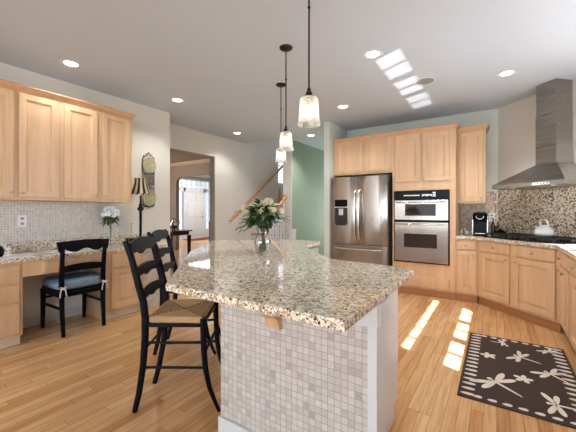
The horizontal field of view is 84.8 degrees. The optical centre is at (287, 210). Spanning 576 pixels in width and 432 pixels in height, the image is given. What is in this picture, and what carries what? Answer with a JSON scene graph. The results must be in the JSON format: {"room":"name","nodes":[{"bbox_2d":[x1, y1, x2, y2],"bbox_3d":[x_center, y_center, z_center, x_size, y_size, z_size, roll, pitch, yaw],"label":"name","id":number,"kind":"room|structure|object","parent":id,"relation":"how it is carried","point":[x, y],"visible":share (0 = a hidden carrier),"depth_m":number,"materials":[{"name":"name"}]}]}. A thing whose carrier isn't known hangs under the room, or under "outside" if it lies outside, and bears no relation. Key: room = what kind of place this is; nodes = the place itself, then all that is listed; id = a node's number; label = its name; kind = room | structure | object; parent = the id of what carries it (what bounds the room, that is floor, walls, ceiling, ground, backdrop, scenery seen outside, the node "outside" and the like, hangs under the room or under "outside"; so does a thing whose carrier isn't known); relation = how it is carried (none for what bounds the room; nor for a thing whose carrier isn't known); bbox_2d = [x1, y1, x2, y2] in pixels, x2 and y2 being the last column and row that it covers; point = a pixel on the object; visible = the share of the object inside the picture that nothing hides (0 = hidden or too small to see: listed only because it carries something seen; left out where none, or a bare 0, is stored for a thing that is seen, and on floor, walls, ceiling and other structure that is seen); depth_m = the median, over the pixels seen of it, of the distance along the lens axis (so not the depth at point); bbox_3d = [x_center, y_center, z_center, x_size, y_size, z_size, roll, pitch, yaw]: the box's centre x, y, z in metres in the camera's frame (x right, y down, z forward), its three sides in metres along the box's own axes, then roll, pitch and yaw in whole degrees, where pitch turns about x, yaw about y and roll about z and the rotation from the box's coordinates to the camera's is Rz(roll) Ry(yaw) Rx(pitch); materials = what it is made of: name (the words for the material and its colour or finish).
{"room":"kitchen","nodes":[
{"label":"kitchen","id":0,"kind":"room"},
{"bbox_2d":[0,62,169,281],"bbox_3d":[-4.468,-0.129,1.390,0.487,2.790,8.786,0,0,34],"label":"wall","id":1,"kind":"structure","parent":0,"point":[151,126],"depth_m":4.49,"materials":[{"name":"beige paint"}]},
{"bbox_2d":[0,79,61,200],"bbox_3d":[-2.800,-0.668,3.101,0.397,1.125,0.867,0,0,34],"label":"upper cabinet","id":2,"kind":"object","parent":1,"relation":"attached to","point":[30,117],"visible":1,"depth_m":3.15,"materials":[{"name":"brown wood"}]},
{"bbox_2d":[23,305,81,328],"bbox_3d":[-2.721,1.211,3.576,0.014,0.110,0.740,0,0,34],"label":"baseboard","id":3,"kind":"structure","parent":1,"relation":"attached to","point":[73,311],"depth_m":3.60,"materials":[{"name":"white paint"}]},
{"bbox_2d":[23,270,83,317],"bbox_3d":[-2.724,0.816,3.575,0.012,0.680,0.755,0,0,34],"label":"wall","id":4,"kind":"structure","parent":1,"relation":"attached to","point":[32,285],"depth_m":3.49,"materials":[{"name":"white paint"}]},
{"bbox_2d":[0,200,119,242],"bbox_3d":[-2.766,0.115,3.509,0.010,0.440,1.800,0,0,34],"label":"backsplash","id":5,"kind":"structure","parent":1,"relation":"attached to","point":[46,220],"depth_m":3.62,"materials":[{"name":"white tile"}]},
{"bbox_2d":[17,215,26,226],"bbox_3d":[-2.844,0.111,3.373,0.009,0.122,0.078,0,0,34],"label":"wall outlet","id":6,"kind":"object","parent":5,"relation":"attached to","point":[21,219],"visible":1,"depth_m":3.37,"materials":[{"name":"white plastic"}]},
{"bbox_2d":[55,95,136,202],"bbox_3d":[-2.330,-0.668,3.811,0.397,1.125,0.831,0,0,34],"label":"upper cabinet","id":7,"kind":"object","parent":1,"relation":"attached to","point":[96,140],"visible":0.98,"depth_m":3.66,"materials":[{"name":"brown wood"}]},
{"bbox_2d":[143,152,154,208],"bbox_3d":[-2.024,-0.442,4.596,0.032,0.821,0.190,0,0,34],"label":"plate rack","id":8,"kind":"object","parent":1,"relation":"attached to","point":[148,152],"visible":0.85,"depth_m":4.64,"materials":[{"name":"black metal"}]},
{"bbox_2d":[144,175,153,185],"bbox_3d":[-2.019,-0.444,4.592,0.008,0.150,0.150,0,0,34],"label":"decorative tile","id":9,"kind":"structure","parent":8,"relation":"attached to","point":[150,178],"depth_m":4.60,"materials":[{"name":"beige ceramic"}]},
{"bbox_2d":[143,158,155,171],"bbox_3d":[-2.020,-0.664,4.593,0.016,0.216,0.216,0,0,34],"label":"decorative plate","id":10,"kind":"object","parent":8,"relation":"attached to","point":[149,164],"visible":1,"depth_m":4.60,"materials":[{"name":"beige ceramic"}]},
{"bbox_2d":[143,190,155,204],"bbox_3d":[-2.020,-0.194,4.593,0.016,0.216,0.216,0,0,34],"label":"decorative plate","id":11,"kind":"object","parent":8,"relation":"attached to","point":[149,199],"visible":0.88,"depth_m":4.60,"materials":[{"name":"beige ceramic"}]},
{"bbox_2d":[142,247,162,308],"bbox_3d":[-1.889,0.871,4.387,0.503,0.788,0.628,0,0,34],"label":"base cabinet","id":12,"kind":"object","parent":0,"point":[153,300],"depth_m":4.09,"materials":[{"name":"beige wood"}]},
{"bbox_2d":[170,163,209,249],"bbox_3d":[-3.833,-0.129,10.404,8.123,2.790,0.120,0,0,34],"label":"wall","id":13,"kind":"structure","parent":0,"point":[204,168],"depth_m":10.21,"materials":[{"name":"beige paint"}]},
{"bbox_2d":[170,158,209,166],"bbox_3d":[-3.477,-1.474,10.036,7.123,0.100,0.100,0,0,34],"label":"trim","id":14,"kind":"structure","parent":13,"relation":"attached to","point":[201,161],"depth_m":9.71,"materials":[{"name":"beige wood"}]},
{"bbox_2d":[176,174,209,183],"bbox_3d":[-2.913,-0.984,9.795,1.610,0.220,0.110,0,0,34],"label":"trim","id":15,"kind":"structure","parent":13,"relation":"attached to","point":[180,177],"depth_m":10.19,"materials":[{"name":"beige paint"}]},
{"bbox_2d":[182,176,209,180],"bbox_3d":[-1.887,-0.129,12.414,6.250,2.790,5.380,0,0,34],"label":"wall","id":16,"kind":"structure","parent":0,"point":[187,177],"depth_m":14.41,"materials":[{"name":"grey paint"}]},
{"bbox_2d":[179,178,209,239],"bbox_3d":[-4.264,-0.074,14.293,0.150,2.680,2.030,0,0,34],"label":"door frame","id":17,"kind":"structure","parent":16,"relation":"in","point":[201,185],"depth_m":14.61,"materials":[{"name":"white paint"}]},
{"bbox_2d":[186,191,203,238],"bbox_3d":[-4.203,0.196,14.264,0.125,2.100,1.050,0,0,34],"label":"door","id":18,"kind":"structure","parent":17,"relation":"attached to","point":[194,201],"depth_m":14.31,"materials":[{"name":"white paint"}]},
{"bbox_2d":[170,123,282,239],"bbox_3d":[-0.508,-1.434,7.942,0.140,5.400,6.514,0,0,34],"label":"wall","id":19,"kind":"structure","parent":0,"point":[241,169],"depth_m":6.83,"materials":[{"name":"beige paint"}]},
{"bbox_2d":[170,148,214,156],"bbox_3d":[-1.862,-1.089,5.897,0.141,0.009,1.177,0,0,34],"label":"trim","id":20,"kind":"structure","parent":19,"relation":"attached to","point":[172,149],"depth_m":5.90,"materials":[{"name":"beige paint"}]},
{"bbox_2d":[210,157,214,240],"bbox_3d":[-1.535,0.088,6.393,0.143,2.355,0.012,0,0,34],"label":"trim","id":21,"kind":"structure","parent":19,"relation":"attached to","point":[212,159],"depth_m":6.38,"materials":[{"name":"beige paint"}]},
{"bbox_2d":[229,165,282,221],"bbox_3d":[-0.348,-0.919,7.965,0.098,2.316,3.233,0,0,34],"label":"wall handrail","id":22,"kind":"object","parent":19,"relation":"attached to","point":[281,167],"visible":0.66,"depth_m":7.37,"materials":[{"name":"brown wood"}]},
{"bbox_2d":[278,147,282,184],"bbox_3d":[-0.090,-1.184,8.574,0.060,1.000,0.800,0,0,34],"label":"window","id":23,"kind":"structure","parent":19,"relation":"in","point":[280,163],"depth_m":8.41,"materials":[{"name":"white glass"}]},
{"bbox_2d":[0,0,575,180],"bbox_3d":[-3.176,-2.879,5.819,14.280,2.710,17.800,0,0,34],"label":"ceiling","id":24,"kind":"structure","parent":0,"point":[224,58],"depth_m":3.08,"materials":[{"name":"paint"}]},
{"bbox_2d":[59,59,81,67],"bbox_3d":[-2.247,-1.520,3.264,0.196,0.006,0.196,0,0,34],"label":"recessed light","id":25,"kind":"object","parent":24,"relation":"in","point":[70,63],"visible":1,"depth_m":3.25,"materials":[{"name":"white glass"}]},
{"bbox_2d":[170,98,184,102],"bbox_3d":[-1.524,-1.520,4.341,0.196,0.006,0.196,0,0,34],"label":"recessed light","id":26,"kind":"object","parent":24,"relation":"in","point":[177,100],"visible":1,"depth_m":4.35,"materials":[{"name":"white glass"}]},
{"bbox_2d":[275,82,286,162],"bbox_3d":[-0.085,-1.052,3.807,0.144,0.942,0.144,0,0,34],"label":"pendant lamp","id":27,"kind":"object","parent":24,"relation":"hanging from","point":[280,85],"visible":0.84,"depth_m":3.79,"materials":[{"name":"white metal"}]},
{"bbox_2d":[279,44,292,151],"bbox_3d":[-0.019,-1.045,2.945,0.144,0.958,0.144,0,0,34],"label":"pendant lamp","id":28,"kind":"object","parent":24,"relation":"hanging from","point":[285,48],"visible":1,"depth_m":2.93,"materials":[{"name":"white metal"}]},
{"bbox_2d":[283,126,288,137],"bbox_3d":[-0.019,-0.738,2.945,0.064,0.106,0.063,0,0,33],"label":"socket","id":29,"kind":"object","parent":28,"relation":"attached to","point":[285,132],"depth_m":2.93,"materials":[{"name":"white glass"}]},
{"bbox_2d":[297,0,320,126],"bbox_3d":[0.127,-1.020,1.900,0.144,1.008,0.144,0,0,34],"label":"pendant lamp","id":30,"kind":"object","parent":24,"relation":"hanging from","point":[308,97],"visible":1,"depth_m":1.88,"materials":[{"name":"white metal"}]},
{"bbox_2d":[305,87,312,105],"bbox_3d":[0.127,-0.688,1.900,0.064,0.106,0.063,0,0,33],"label":"socket","id":31,"kind":"object","parent":30,"relation":"attached to","point":[309,99],"depth_m":1.88,"materials":[{"name":"white glass"}]},
{"bbox_2d":[336,104,349,108],"bbox_3d":[0.805,-1.520,4.611,0.196,0.006,0.196,0,0,34],"label":"recessed light","id":32,"kind":"object","parent":24,"relation":"in","point":[342,106],"visible":1,"depth_m":4.60,"materials":[{"name":"white glass"}]},
{"bbox_2d":[363,49,382,58],"bbox_3d":[0.827,-1.520,3.066,0.196,0.006,0.196,0,0,34],"label":"recessed light","id":33,"kind":"object","parent":24,"relation":"in","point":[373,53],"visible":1,"depth_m":3.06,"materials":[{"name":"white glass"}]},
{"bbox_2d":[414,77,435,84],"bbox_3d":[1.610,-1.520,3.705,0.230,0.008,0.229,0,0,34],"label":"ceiling speaker","id":34,"kind":"object","parent":24,"relation":"attached to","point":[426,80],"visible":1,"depth_m":3.70,"materials":[{"name":"white paint"}]},
{"bbox_2d":[496,69,516,76],"bbox_3d":[2.419,-1.520,3.490,0.196,0.006,0.196,0,0,34],"label":"recessed light","id":35,"kind":"object","parent":24,"relation":"in","point":[509,72],"visible":1,"depth_m":3.49,"materials":[{"name":"white paint"}]},
{"bbox_2d":[0,238,575,431],"bbox_3d":[-2.847,1.326,5.482,15.200,0.120,18.000,0,0,34],"label":"floor","id":36,"kind":"structure","parent":0,"point":[84,380],"depth_m":2.41,"materials":[{"name":"brown wood"}]},
{"bbox_2d":[0,262,22,348],"bbox_3d":[-2.841,0.872,2.867,0.567,0.788,0.545,0,0,34],"label":"base cabinet","id":37,"kind":"object","parent":36,"relation":"on","point":[11,274],"visible":0.98,"depth_m":2.89,"materials":[{"name":"brown wood"}]},
{"bbox_2d":[0,239,166,263],"bbox_3d":[-2.342,0.457,3.649,0.563,0.038,2.500,0,0,34],"label":"countertop","id":38,"kind":"structure","parent":37,"relation":"on","point":[116,247],"depth_m":3.30,"materials":[{"name":"beige stone"}]},
{"bbox_2d":[0,246,3,256],"bbox_3d":[-2.750,0.374,2.966,0.124,0.127,0.124,0,0,34],"label":"lidded jar","id":39,"kind":"object","parent":38,"relation":"on","point":[1,247],"visible":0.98,"depth_m":2.97,"materials":[{"name":"black"}]},
{"bbox_2d":[0,255,32,259],"bbox_3d":[-2.589,0.437,2.973,0.200,0.001,0.280,0,0,37],"label":"paper sheet","id":40,"kind":"object","parent":38,"relation":"on","point":[5,257],"visible":0.89,"depth_m":2.94,"materials":[{"name":"white paper"}]},
{"bbox_2d":[3,253,36,256],"bbox_3d":[-2.676,0.437,3.114,0.200,0.001,0.280,0,0,28],"label":"paper sheet","id":41,"kind":"object","parent":38,"relation":"on","point":[19,254],"visible":1,"depth_m":3.14,"materials":[{"name":"white paper"}]},
{"bbox_2d":[39,250,66,252],"bbox_3d":[-2.530,0.437,3.425,0.200,0.001,0.280,0,0,22],"label":"paper sheet","id":42,"kind":"object","parent":38,"relation":"on","point":[48,251],"visible":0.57,"depth_m":3.37,"materials":[{"name":"white paper"}]},
{"bbox_2d":[23,253,101,276],"bbox_3d":[-2.474,0.552,3.408,0.552,0.148,0.758,0,0,34],"label":"apron","id":43,"kind":"object","parent":38,"relation":"attached to","point":[45,266],"visible":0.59,"depth_m":3.14,"materials":[{"name":"brown wood"}]},
{"bbox_2d":[0,234,165,252],"bbox_3d":[-2.567,0.387,3.798,0.022,0.102,2.500,0,0,34],"label":"granite upstand","id":44,"kind":"object","parent":38,"relation":"on","point":[47,244],"visible":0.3,"depth_m":3.51,"materials":[{"name":"beige stone"}]},
{"bbox_2d":[108,229,113,244],"bbox_3d":[-2.260,0.320,4.014,0.068,0.235,0.067,0,0,34],"label":"bud vase","id":45,"kind":"object","parent":38,"relation":"on","point":[109,229],"visible":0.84,"depth_m":4.01,"materials":[{"name":"clear glass"}]},
{"bbox_2d":[101,206,119,243],"bbox_3d":[-2.261,0.180,4.014,0.222,0.486,0.224,0,0,34],"label":"bunch","id":46,"kind":"object","parent":45,"relation":"in","point":[106,212],"visible":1,"depth_m":3.98,"materials":[{"name":"white plant"}]},
{"bbox_2d":[124,237,136,241],"bbox_3d":[-1.965,0.387,4.033,0.240,0.101,0.243,0,0,34],"label":"footed bowl","id":47,"kind":"object","parent":38,"relation":"on","point":[129,239],"visible":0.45,"depth_m":3.95,"materials":[{"name":"brown"}]},
{"bbox_2d":[132,178,150,236],"bbox_3d":[-1.980,0.002,4.237,0.256,0.872,0.256,0,0,34],"label":"table lamp","id":48,"kind":"object","parent":38,"relation":"on","point":[140,186],"visible":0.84,"depth_m":4.19,"materials":[{"name":"brown metal"}]},
{"bbox_2d":[40,239,108,337],"bbox_3d":[-2.332,0.784,3.444,0.538,0.968,0.504,0,0,34],"label":"desk chair","id":49,"kind":"object","parent":36,"relation":"on","point":[95,244],"visible":0.91,"depth_m":3.33,"materials":[{"name":"black paint"}]},
{"bbox_2d":[43,272,107,297],"bbox_3d":[-2.339,0.788,3.449,0.506,0.157,0.477,0,0,34],"label":"seat cushion","id":50,"kind":"object","parent":49,"relation":"on","point":[79,279],"visible":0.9,"depth_m":3.34,"materials":[{"name":"blue cloth"}]},
{"bbox_2d":[85,251,141,319],"bbox_3d":[-2.148,0.872,3.914,0.567,0.788,0.443,0,0,34],"label":"base cabinet","id":51,"kind":"object","parent":36,"relation":"on","point":[121,297],"visible":0.48,"depth_m":3.73,"materials":[{"name":"brown wood"}]},
{"bbox_2d":[170,225,172,260],"bbox_3d":[-2.832,0.790,6.995,0.440,0.953,0.498,0,0,-37],"label":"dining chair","id":52,"kind":"object","parent":36,"relation":"on","point":[171,226],"visible":0.1,"depth_m":6.93,"materials":[{"name":"brown wood"}]},
{"bbox_2d":[123,235,220,412],"bbox_3d":[-0.730,0.723,2.161,0.595,1.094,0.460,0,0,-3],"label":"bar stool","id":53,"kind":"object","parent":36,"relation":"on","point":[175,312],"visible":0.96,"depth_m":1.98,"materials":[{"name":"black paint"}]},
{"bbox_2d":[170,229,192,254],"bbox_3d":[-3.177,0.874,7.619,1.050,0.785,1.300,0,0,34],"label":"dining table","id":54,"kind":"object","parent":36,"relation":"on","point":[176,232],"visible":0.27,"depth_m":7.82,"materials":[{"name":"brown wood"}]},
{"bbox_2d":[170,218,179,229],"bbox_3d":[-2.811,0.336,7.766,0.204,0.290,0.226,0,0,-45],"label":"pitcher","id":55,"kind":"object","parent":54,"relation":"on","point":[174,223],"visible":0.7,"depth_m":7.72,"materials":[{"name":"silver metal"}]},
{"bbox_2d":[147,229,220,354],"bbox_3d":[-0.938,0.723,2.952,0.595,1.094,0.460,0,0,-3],"label":"bar stool","id":56,"kind":"object","parent":36,"relation":"on","point":[160,234],"visible":0.38,"depth_m":2.93,"materials":[{"name":"black paint"}]},
{"bbox_2d":[183,237,208,240],"bbox_3d":[-3.819,1.256,14.160,0.700,0.019,1.600,0,0,34],"label":"doormat","id":57,"kind":"object","parent":36,"relation":"on","point":[204,238],"visible":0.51,"depth_m":13.81,"materials":[{"name":"red fabric"}]},
{"bbox_2d":[251,216,279,239],"bbox_3d":[0.111,-0.029,7.985,0.840,2.590,3.880,0,0,34],"label":"staircase","id":58,"kind":"structure","parent":36,"relation":"on","point":[253,235],"depth_m":7.24,"materials":[{"name":"white paint"}]},
{"bbox_2d":[277,189,281,203],"bbox_3d":[-0.209,-0.291,7.873,0.080,0.520,0.080,0,0,34],"label":"newel post","id":59,"kind":"object","parent":58,"relation":"on","point":[279,192],"visible":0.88,"depth_m":7.85,"materials":[{"name":"brown wood"}]},
{"bbox_2d":[261,195,286,239],"bbox_3d":[-0.274,0.458,6.526,0.110,1.614,0.801,0,0,34],"label":"balustrade","id":60,"kind":"object","parent":36,"relation":"on","point":[284,198],"visible":0.31,"depth_m":6.67,"materials":[{"name":"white wood"}]},
{"bbox_2d":[289,229,296,239],"bbox_3d":[0.100,0.828,6.673,0.120,0.874,0.120,0,0,34],"label":"pedestal","id":61,"kind":"object","parent":36,"relation":"on","point":[292,232],"visible":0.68,"depth_m":6.64,"materials":[{"name":"white paint"}]},
{"bbox_2d":[218,289,397,431],"bbox_3d":[0.063,0.827,2.289,1.103,0.876,2.088,0,0,-11],"label":"kitchen island","id":62,"kind":"object","parent":36,"relation":"on","point":[279,374],"visible":0.67,"depth_m":1.53,"materials":[{"name":"beige tile"}]},
{"bbox_2d":[166,239,413,331],"bbox_3d":[-0.074,0.370,2.443,1.389,0.036,2.924,0,0,-12],"label":"island countertop","id":63,"kind":"structure","parent":62,"relation":"on","point":[291,280],"depth_m":1.57,"materials":[{"name":"beige stone"}]},
{"bbox_2d":[254,227,270,252],"bbox_3d":[-0.217,0.246,2.687,0.148,0.210,0.148,0,0,34],"label":"vase","id":64,"kind":"object","parent":63,"relation":"on","point":[267,234],"visible":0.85,"depth_m":2.65,"materials":[{"name":"clear glass"}]},
{"bbox_2d":[235,198,289,250],"bbox_3d":[-0.210,0.113,2.692,0.409,0.446,0.443,0,0,34],"label":"bouquet","id":65,"kind":"object","parent":64,"relation":"in","point":[267,207],"visible":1,"depth_m":2.64,"materials":[{"name":"beige plant"}]},
{"bbox_2d":[331,174,391,265],"bbox_3d":[1.309,0.334,5.394,0.957,1.825,0.810,0,0,34],"label":"refrigerator","id":66,"kind":"object","parent":36,"relation":"on","point":[361,206],"visible":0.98,"depth_m":5.06,"materials":[{"name":"grey metal"}]},
{"bbox_2d":[392,123,460,299],"bbox_3d":[2.175,0.018,4.921,0.924,2.497,0.652,0,0,34],"label":"tall cabinet","id":67,"kind":"object","parent":36,"relation":"on","point":[424,158],"visible":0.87,"depth_m":4.64,"materials":[{"name":"brown wood"}]},
{"bbox_2d":[394,190,449,265],"bbox_3d":[2.094,0.242,4.881,0.776,1.088,0.587,0,0,34],"label":"wall oven","id":68,"kind":"object","parent":67,"relation":"in","point":[421,217],"visible":1,"depth_m":4.67,"materials":[{"name":"silver metal"}]},
{"bbox_2d":[456,239,478,302],"bbox_3d":[2.629,0.829,4.608,0.262,0.874,0.652,0,0,34],"label":"base cabinet","id":69,"kind":"object","parent":36,"relation":"on","point":[466,249],"visible":0.97,"depth_m":4.37,"materials":[{"name":"brown wood"}]},
{"bbox_2d":[457,332,575,428],"bbox_3d":[1.828,1.260,2.511,0.733,0.010,1.325,0,0,34],"label":"rug","id":70,"kind":"object","parent":36,"relation":"on","point":[533,380],"visible":1,"depth_m":2.36,"materials":[{"name":"fabric"}]},
{"bbox_2d":[478,240,563,332],"bbox_3d":[2.955,0.829,3.826,0.632,0.874,1.083,0,0,-12],"label":"base cabinet","id":71,"kind":"object","parent":36,"relation":"on","point":[517,280],"visible":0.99,"depth_m":3.66,"materials":[{"name":"brown wood"}]},
{"bbox_2d":[556,251,575,353],"bbox_3d":[2.288,0.829,1.960,0.652,0.874,2.700,0,0,34],"label":"base cabinet","id":72,"kind":"object","parent":36,"relation":"on","point":[567,270],"visible":0.98,"depth_m":2.84,"materials":[{"name":"brown wood"}]},
{"bbox_2d":[455,233,575,259],"bbox_3d":[2.265,0.371,2.812,1.641,0.038,4.090,0,0,34],"label":"countertop","id":73,"kind":"structure","parent":72,"relation":"on","point":[570,252],"depth_m":3.56,"materials":[{"name":"beige stone"}]},
{"bbox_2d":[472,212,487,235],"bbox_3d":[2.730,0.186,4.478,0.190,0.330,0.278,0,0,34],"label":"coffee maker","id":74,"kind":"object","parent":73,"relation":"on","point":[479,219],"visible":0.85,"depth_m":4.43,"materials":[{"name":"black plastic"}]},
{"bbox_2d":[491,218,494,232],"bbox_3d":[3.009,0.226,4.628,0.052,0.251,0.052,0,0,34],"label":"bottle","id":75,"kind":"object","parent":73,"relation":"on","point":[492,223],"visible":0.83,"depth_m":4.61,"materials":[{"name":"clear glass"}]},
{"bbox_2d":[483,233,575,243],"bbox_3d":[2.964,0.327,3.840,0.520,0.050,0.910,0,0,-12],"label":"gas cooktop","id":76,"kind":"object","parent":73,"relation":"in","point":[511,236],"visible":0.94,"depth_m":3.69,"materials":[{"name":"black metal"}]},
{"bbox_2d":[534,219,554,235],"bbox_3d":[3.084,0.202,3.803,0.204,0.196,0.204,0,0,-42],"label":"kettle","id":77,"kind":"object","parent":76,"relation":"on","point":[541,230],"visible":1,"depth_m":3.74,"materials":[{"name":"white ceramic"}]},
{"bbox_2d":[566,244,575,249],"bbox_3d":[2.777,0.364,2.701,0.490,0.052,0.810,0,0,34],"label":"sink","id":78,"kind":"object","parent":73,"relation":"in","point":[568,245],"visible":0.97,"depth_m":2.98,"materials":[{"name":"white ceramic"}]},
{"bbox_3d":[3.032,0.344,4.499,0.159,0.016,0.213,0,0,-12],"label":"serving tray","id":79,"kind":"object","parent":73,"relation":"on","visible":0},
{"bbox_2d":[495,228,506,232],"bbox_3d":[3.036,0.298,4.495,0.140,0.095,0.104,0,0,27],"label":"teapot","id":80,"kind":"object","parent":79,"relation":"on","point":[500,230],"visible":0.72,"depth_m":4.46,"materials":[{"name":"black"}]},
{"bbox_2d":[292,140,323,255],"bbox_3d":[0.942,-0.129,8.185,0.135,2.790,3.310,0,0,34],"label":"wall","id":81,"kind":"structure","parent":0,"point":[307,161],"depth_m":7.36,"materials":[{"name":"green paint"}]},
{"bbox_2d":[324,122,346,258],"bbox_3d":[1.800,-0.129,7.131,0.100,2.790,4.120,0,0,34],"label":"wall","id":82,"kind":"structure","parent":0,"point":[332,132],"depth_m":5.43,"materials":[{"name":"grey paint"}]},
{"bbox_2d":[347,108,497,203],"bbox_3d":[2.161,-0.129,5.407,2.405,2.790,0.117,0,0,34],"label":"wall","id":83,"kind":"structure","parent":0,"point":[486,116],"depth_m":4.86,"materials":[{"name":"grey paint"}]},
{"bbox_2d":[333,132,391,176],"bbox_3d":[1.374,-0.917,5.463,1.005,0.627,0.642,0,0,34],"label":"upper cabinet","id":84,"kind":"object","parent":83,"relation":"attached to","point":[367,155],"visible":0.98,"depth_m":5.22,"materials":[{"name":"brown wood"}]},
{"bbox_2d":[460,204,486,232],"bbox_3d":[2.856,0.123,4.869,0.356,0.456,0.012,0,0,34],"label":"backsplash","id":85,"kind":"structure","parent":83,"relation":"attached to","point":[466,210],"depth_m":4.90,"materials":[{"name":"stone"}]},
{"bbox_2d":[458,123,489,203],"bbox_3d":[2.770,-0.668,4.701,0.395,1.125,0.382,0,0,34],"label":"upper cabinet","id":86,"kind":"object","parent":83,"relation":"attached to","point":[471,139],"visible":0.98,"depth_m":4.58,"materials":[{"name":"brown wood"}]},
{"bbox_2d":[487,191,497,232],"bbox_3d":[3.062,0.031,4.730,0.140,0.640,0.017,0,0,34],"label":"backsplash","id":87,"kind":"structure","parent":83,"relation":"attached to","point":[492,196],"depth_m":4.72,"materials":[{"name":"tile"}]},
{"bbox_2d":[489,213,494,220],"bbox_3d":[3.050,0.096,4.721,0.078,0.122,0.009,0,0,34],"label":"wall outlet","id":88,"kind":"object","parent":87,"relation":"attached to","point":[491,215],"visible":0.92,"depth_m":4.72,"materials":[{"name":"white plastic"}]},
{"bbox_2d":[498,80,575,182],"bbox_3d":[3.353,-0.129,3.959,0.153,2.790,1.696,0,0,-11],"label":"wall","id":89,"kind":"structure","parent":0,"point":[516,120],"depth_m":4.37,"materials":[{"name":"beige paint"}]},
{"bbox_2d":[492,78,575,189],"bbox_3d":[3.037,-0.899,3.794,0.486,1.243,0.924,0,0,-12],"label":"range hood","id":90,"kind":"object","parent":89,"relation":"attached to","point":[554,167],"visible":1,"depth_m":3.66,"materials":[{"name":"silver metal"}]},
{"bbox_2d":[498,186,575,236],"bbox_3d":[3.285,0.009,3.906,0.010,0.686,1.591,0,0,-12],"label":"backsplash","id":91,"kind":"structure","parent":89,"relation":"attached to","point":[519,211],"depth_m":4.10,"materials":[{"name":"brown tile"}]},
{"bbox_3d":[1.015,-1.429,8.496,0.086,5.390,3.910,0,0,33],"label":"wall","id":92,"kind":"structure","parent":0,"visible":0},
{"bbox_2d":[283,140,291,238],"bbox_3d":[-0.011,-0.129,6.822,0.224,2.790,0.015,0,0,34],"label":"trim","id":93,"kind":"structure","parent":92,"relation":"attached to","point":[287,167],"depth_m":6.81,"materials":[{"name":"beige paint"}]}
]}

